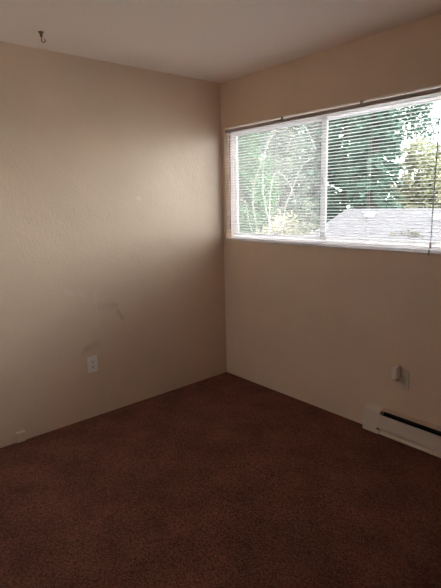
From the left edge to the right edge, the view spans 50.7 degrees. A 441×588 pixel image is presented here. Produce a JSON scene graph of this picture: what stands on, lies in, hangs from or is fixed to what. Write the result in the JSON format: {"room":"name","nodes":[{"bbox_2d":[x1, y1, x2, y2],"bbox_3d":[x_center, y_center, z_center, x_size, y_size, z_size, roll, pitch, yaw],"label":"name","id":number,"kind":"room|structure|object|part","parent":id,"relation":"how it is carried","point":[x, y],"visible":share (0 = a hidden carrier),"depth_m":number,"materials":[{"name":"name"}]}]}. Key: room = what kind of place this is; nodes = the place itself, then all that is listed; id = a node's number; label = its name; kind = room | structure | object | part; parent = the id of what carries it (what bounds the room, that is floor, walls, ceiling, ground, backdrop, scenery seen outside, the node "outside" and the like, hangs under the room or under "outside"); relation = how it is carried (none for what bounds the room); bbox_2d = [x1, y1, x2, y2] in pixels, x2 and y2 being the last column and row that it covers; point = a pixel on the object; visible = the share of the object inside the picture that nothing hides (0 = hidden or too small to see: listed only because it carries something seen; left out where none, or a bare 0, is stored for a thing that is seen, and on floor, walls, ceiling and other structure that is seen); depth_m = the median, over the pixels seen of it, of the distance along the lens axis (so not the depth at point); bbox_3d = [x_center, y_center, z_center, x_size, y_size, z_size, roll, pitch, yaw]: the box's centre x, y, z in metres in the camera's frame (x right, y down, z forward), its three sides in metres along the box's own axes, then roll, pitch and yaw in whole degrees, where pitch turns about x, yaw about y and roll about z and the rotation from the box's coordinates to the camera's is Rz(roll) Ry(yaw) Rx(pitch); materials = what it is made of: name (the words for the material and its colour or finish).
{"room":"empty bedroom","nodes":[
{"label":"empty bedroom","id":0,"kind":"room"},
{"bbox_2d":[0,41,226,447],"bbox_3d":[-1.359,-0.244,2.882,3.810,2.440,0.130,-11,15,-40],"label":"wall","id":1,"kind":"structure","parent":0,"point":[112,232],"depth_m":3.24,"materials":[{"name":"beige paint"}]},
{"bbox_2d":[15,430,25,442],"bbox_3d":[-1.302,0.929,3.033,0.062,0.070,0.026,-11,15,-40],"label":"box","id":2,"kind":"object","parent":1,"relation":"attached to","point":[20,436],"visible":1,"depth_m":3.02,"materials":[{"name":"beige paint"}]},
{"bbox_2d":[87,355,97,372],"bbox_3d":[-0.909,0.499,3.313,0.076,0.122,0.009,-11,15,-40],"label":"wall outlet","id":3,"kind":"object","parent":1,"relation":"attached to","point":[92,361],"visible":1,"depth_m":3.31,"materials":[{"name":"white plastic"}]},
{"bbox_2d":[0,372,440,587],"bbox_3d":[-0.059,1.330,1.696,3.810,0.250,4.010,-11,15,-40],"label":"floor","id":4,"kind":"structure","parent":0,"point":[224,480],"depth_m":2.39,"materials":[{"name":"brown carpet"}]},
{"bbox_2d":[0,0,440,82],"bbox_3d":[-0.124,-1.283,1.179,3.810,0.200,4.010,-11,15,-40],"label":"ceiling","id":5,"kind":"structure","parent":0,"point":[219,41],"depth_m":2.54,"materials":[{"name":"beige paint"}]},
{"bbox_2d":[38,31,45,42],"bbox_3d":[-0.977,-1.402,2.543,0.033,0.055,0.030,-11,15,-40],"label":"ceiling hook","id":6,"kind":"object","parent":5,"relation":"attached to","point":[39,32],"visible":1,"depth_m":2.54,"materials":[{"name":"gold metal"}]},
{"bbox_2d":[220,13,440,426],"bbox_3d":[1.301,-0.256,2.608,0.130,2.440,3.750,-11,15,-40],"label":"wall","id":7,"kind":"structure","parent":0,"point":[326,328],"depth_m":3.13,"materials":[{"name":"beige paint"}]},
{"bbox_2d":[225,239,440,254],"bbox_3d":[0.708,-0.336,3.231,0.070,0.010,1.964,-11,15,-40],"label":"trim","id":8,"kind":"structure","parent":7,"relation":"attached to","point":[346,247],"depth_m":3.08,"materials":[{"name":"white paint"}]},
{"bbox_2d":[229,87,440,249],"bbox_3d":[0.733,-0.784,3.180,0.047,0.904,1.955,-11,15,-40],"label":"window","id":9,"kind":"structure","parent":7,"relation":"in","point":[323,201],"depth_m":3.19,"materials":[{"name":"white plastic"}]},
{"bbox_3d":[0.422,-0.842,3.529,0.016,0.826,0.931,-11,15,-40],"label":"sliding sash","id":10,"kind":"part","parent":9,"relation":"part of","materials":[{"name":"white plastic"}]},
{"bbox_2d":[225,88,440,255],"bbox_3d":[0.677,-0.769,3.134,0.062,0.910,1.931,-11,15,-40],"label":"blind","id":11,"kind":"object","parent":9,"relation":"attached to","point":[437,90],"visible":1,"depth_m":2.99,"materials":[{"name":"white plastic"}]},
{"bbox_3d":[0.130,-0.877,3.785,0.029,0.846,0.004,-11,15,-40],"label":"ladder cord","id":12,"kind":"part","parent":11,"relation":"part of","materials":[{"name":"white fabric"}]},
{"bbox_3d":[0.421,-0.819,3.453,0.029,0.846,0.004,-11,15,-40],"label":"ladder cord","id":13,"kind":"part","parent":11,"relation":"part of","materials":[{"name":"white fabric"}]},
{"bbox_3d":[0.663,-0.770,3.177,0.029,0.846,0.004,-11,15,-40],"label":"ladder cord","id":14,"kind":"part","parent":11,"relation":"part of","materials":[{"name":"white fabric"}]},
{"bbox_3d":[0.701,-0.347,3.229,0.022,0.010,1.927,-11,15,-40],"label":"rail","id":15,"kind":"part","parent":11,"relation":"part of","materials":[{"name":"white plastic"}]},
{"bbox_3d":[0.921,-0.718,2.883,0.029,0.846,0.004,-11,15,-40],"label":"ladder cord","id":16,"kind":"part","parent":11,"relation":"part of","materials":[{"name":"white fabric"}]},
{"bbox_3d":[1.180,-0.687,2.539,0.030,0.794,0.009,-11,15,-40],"label":"lift cord","id":17,"kind":"part","parent":11,"relation":"part of","materials":[{"name":"white fabric"}]},
{"bbox_3d":[1.032,-0.724,2.859,0.014,0.826,0.984,-11,15,-40],"label":"fixed sash","id":18,"kind":"part","parent":9,"relation":"part of","materials":[{"name":"glass"}]},
{"bbox_2d":[362,402,440,457],"bbox_3d":[1.393,0.892,2.601,0.072,0.167,1.318,-11,15,-40],"label":"baseboard heater","id":19,"kind":"object","parent":7,"relation":"attached to","point":[416,433],"visible":1,"depth_m":2.88,"materials":[{"name":"beige metal"}]},
{"bbox_3d":[1.394,0.893,2.565,0.017,0.087,1.143,-11,15,-40],"label":"panel","id":20,"kind":"part","parent":19,"relation":"part of","materials":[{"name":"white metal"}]},
{"bbox_2d":[397,370,408,389],"bbox_3d":[1.129,0.530,2.881,0.009,0.122,0.076,-11,15,-40],"label":"wall outlet","id":21,"kind":"object","parent":7,"relation":"attached to","point":[403,382],"visible":0.91,"depth_m":2.87,"materials":[{"name":"beige plastic"}]},
{"bbox_2d":[391,365,400,380],"bbox_3d":[1.084,0.490,2.875,0.056,0.091,0.035,-11,15,-40],"label":"plug","id":22,"kind":"object","parent":21,"relation":"attached to","point":[396,370],"visible":1,"depth_m":2.86,"materials":[{"name":"beige plastic"}]},
{"label":"outside","id":23,"kind":"structure","parent":0,"visible":0},
{"label":"ground","id":24,"kind":"structure","parent":23,"visible":0},
{"bbox_2d":[238,136,255,232],"bbox_3d":[0.963,-10.746,30.065,3.193,18.028,3.136,-12,15,-42],"label":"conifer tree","id":25,"kind":"object","parent":24,"relation":"on","point":[247,198],"visible":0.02,"depth_m":30.36,"materials":[{"name":"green plant"}]},
{"bbox_2d":[243,131,268,230],"bbox_3d":[2.632,-12.798,35.602,4.227,20.294,4.164,-6,12,-23],"label":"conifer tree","id":26,"kind":"object","parent":24,"relation":"on","point":[266,131],"visible":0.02,"depth_m":35.86,"materials":[{"name":"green plant"}]},
{"bbox_2d":[238,133,281,233],"bbox_3d":[0.831,-3.553,17.833,2.535,8.620,3.307,-11,15,-40],"label":"broadleaf tree","id":27,"kind":"object","parent":24,"relation":"on","point":[260,214],"visible":0.38,"depth_m":17.41,"materials":[{"name":"green plant"}]},
{"bbox_2d":[249,127,295,233],"bbox_3d":[3.138,-10.301,27.590,3.335,17.939,3.103,-11,15,-40],"label":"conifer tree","id":28,"kind":"object","parent":24,"relation":"on","point":[294,130],"visible":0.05,"depth_m":27.74,"materials":[{"name":"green plant"}]},
{"bbox_2d":[240,125,315,233],"bbox_3d":[1.342,-0.555,9.635,0.714,5.796,2.301,-8,13,-29],"label":"tree","id":29,"kind":"object","parent":24,"relation":"on","point":[303,125],"visible":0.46,"depth_m":9.76,"materials":[{"name":"grey plant"}]},
{"bbox_2d":[248,128,319,235],"bbox_3d":[3.292,-4.194,22.594,3.406,7.912,3.644,-3,11,-10],"label":"broadleaf tree","id":30,"kind":"object","parent":24,"relation":"on","point":[291,171],"visible":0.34,"depth_m":21.84,"materials":[{"name":"grey plant"}]},
{"bbox_2d":[255,209,312,235],"bbox_3d":[1.677,-0.342,13.109,1.802,4.114,1.637,-4,12,-13],"label":"shrub","id":31,"kind":"object","parent":24,"relation":"on","point":[286,218],"visible":0.09,"depth_m":12.66,"materials":[{"name":"beige plant"}]},
{"bbox_2d":[279,126,314,209],"bbox_3d":[5.277,-12.284,32.501,4.273,20.058,4.174,-11,15,-40],"label":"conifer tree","id":32,"kind":"object","parent":24,"relation":"on","point":[294,126],"visible":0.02,"depth_m":32.34,"materials":[{"name":"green plant"}]},
{"bbox_2d":[291,118,344,235],"bbox_3d":[5.307,-9.876,25.183,3.196,17.934,3.188,-11,15,-40],"label":"conifer tree","id":33,"kind":"object","parent":24,"relation":"on","point":[332,207],"visible":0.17,"depth_m":25.22,"materials":[{"name":"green plant"}]},
{"bbox_2d":[327,117,369,212],"bbox_3d":[7.945,-11.702,29.396,4.120,20.141,4.292,-1,11,2],"label":"conifer tree","id":34,"kind":"object","parent":24,"relation":"on","point":[342,194],"visible":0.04,"depth_m":29.59,"materials":[{"name":"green plant"}]},
{"bbox_2d":[338,117,394,208],"bbox_3d":[11.294,-14.437,35.218,4.607,23.205,4.606,5,13,31],"label":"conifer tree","id":35,"kind":"object","parent":24,"relation":"on","point":[351,117],"visible":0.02,"depth_m":35.72,"materials":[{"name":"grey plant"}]},
{"bbox_2d":[308,208,440,246],"bbox_3d":[7.074,-0.670,14.357,7.400,3.900,7.539,-11,15,-40],"label":"house","id":36,"kind":"structure","parent":24,"relation":"on","point":[330,231],"depth_m":14.49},
{"bbox_2d":[363,212,376,215],"bbox_3d":[4.958,-2.631,15.464,0.320,0.170,0.320,-11,15,-40],"label":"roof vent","id":37,"kind":"object","parent":36,"relation":"attached to","point":[363,212],"depth_m":15.36,"materials":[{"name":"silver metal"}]},
{"bbox_2d":[390,229,423,237],"bbox_3d":[5.339,-1.737,13.312,0.549,0.232,1.093,-11,15,-40],"label":"fallen leaves","id":38,"kind":"object","parent":36,"relation":"on","point":[415,233],"visible":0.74,"depth_m":13.18,"materials":[{"name":"beige plant"}]},
{"bbox_2d":[431,214,440,218],"bbox_3d":[6.395,-2.276,13.682,0.320,0.170,0.280,-11,15,-40],"label":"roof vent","id":39,"kind":"object","parent":36,"relation":"attached to","point":[434,215],"depth_m":13.59,"materials":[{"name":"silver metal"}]},
{"bbox_2d":[345,109,405,208],"bbox_3d":[7.552,-9.411,22.571,3.125,17.991,3.121,-11,15,-40],"label":"conifer tree","id":40,"kind":"object","parent":24,"relation":"on","point":[375,171],"visible":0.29,"depth_m":22.69,"materials":[{"name":"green plant"}]},
{"bbox_2d":[377,177,411,207],"bbox_3d":[11.742,-5.110,31.642,3.043,5.779,2.371,-2,11,-4],"label":"broadleaf tree","id":41,"kind":"object","parent":24,"relation":"on","point":[393,184],"visible":0.02,"depth_m":30.88,"materials":[{"name":"plant"}]},
{"bbox_2d":[390,102,440,149],"bbox_3d":[16.141,-11.071,40.017,4.240,13.981,5.021,-11,15,-40],"label":"broadleaf tree","id":42,"kind":"object","parent":24,"relation":"on","point":[432,103],"visible":0.34,"depth_m":38.42,"materials":[{"name":"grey plant"}]},
{"bbox_2d":[394,135,440,207],"bbox_3d":[11.676,-4.851,25.867,4.993,7.804,4.560,-5,12,-17],"label":"broadleaf tree","id":43,"kind":"object","parent":24,"relation":"on","point":[430,190],"visible":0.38,"depth_m":24.85,"materials":[{"name":"yellow plant"}]}
]}

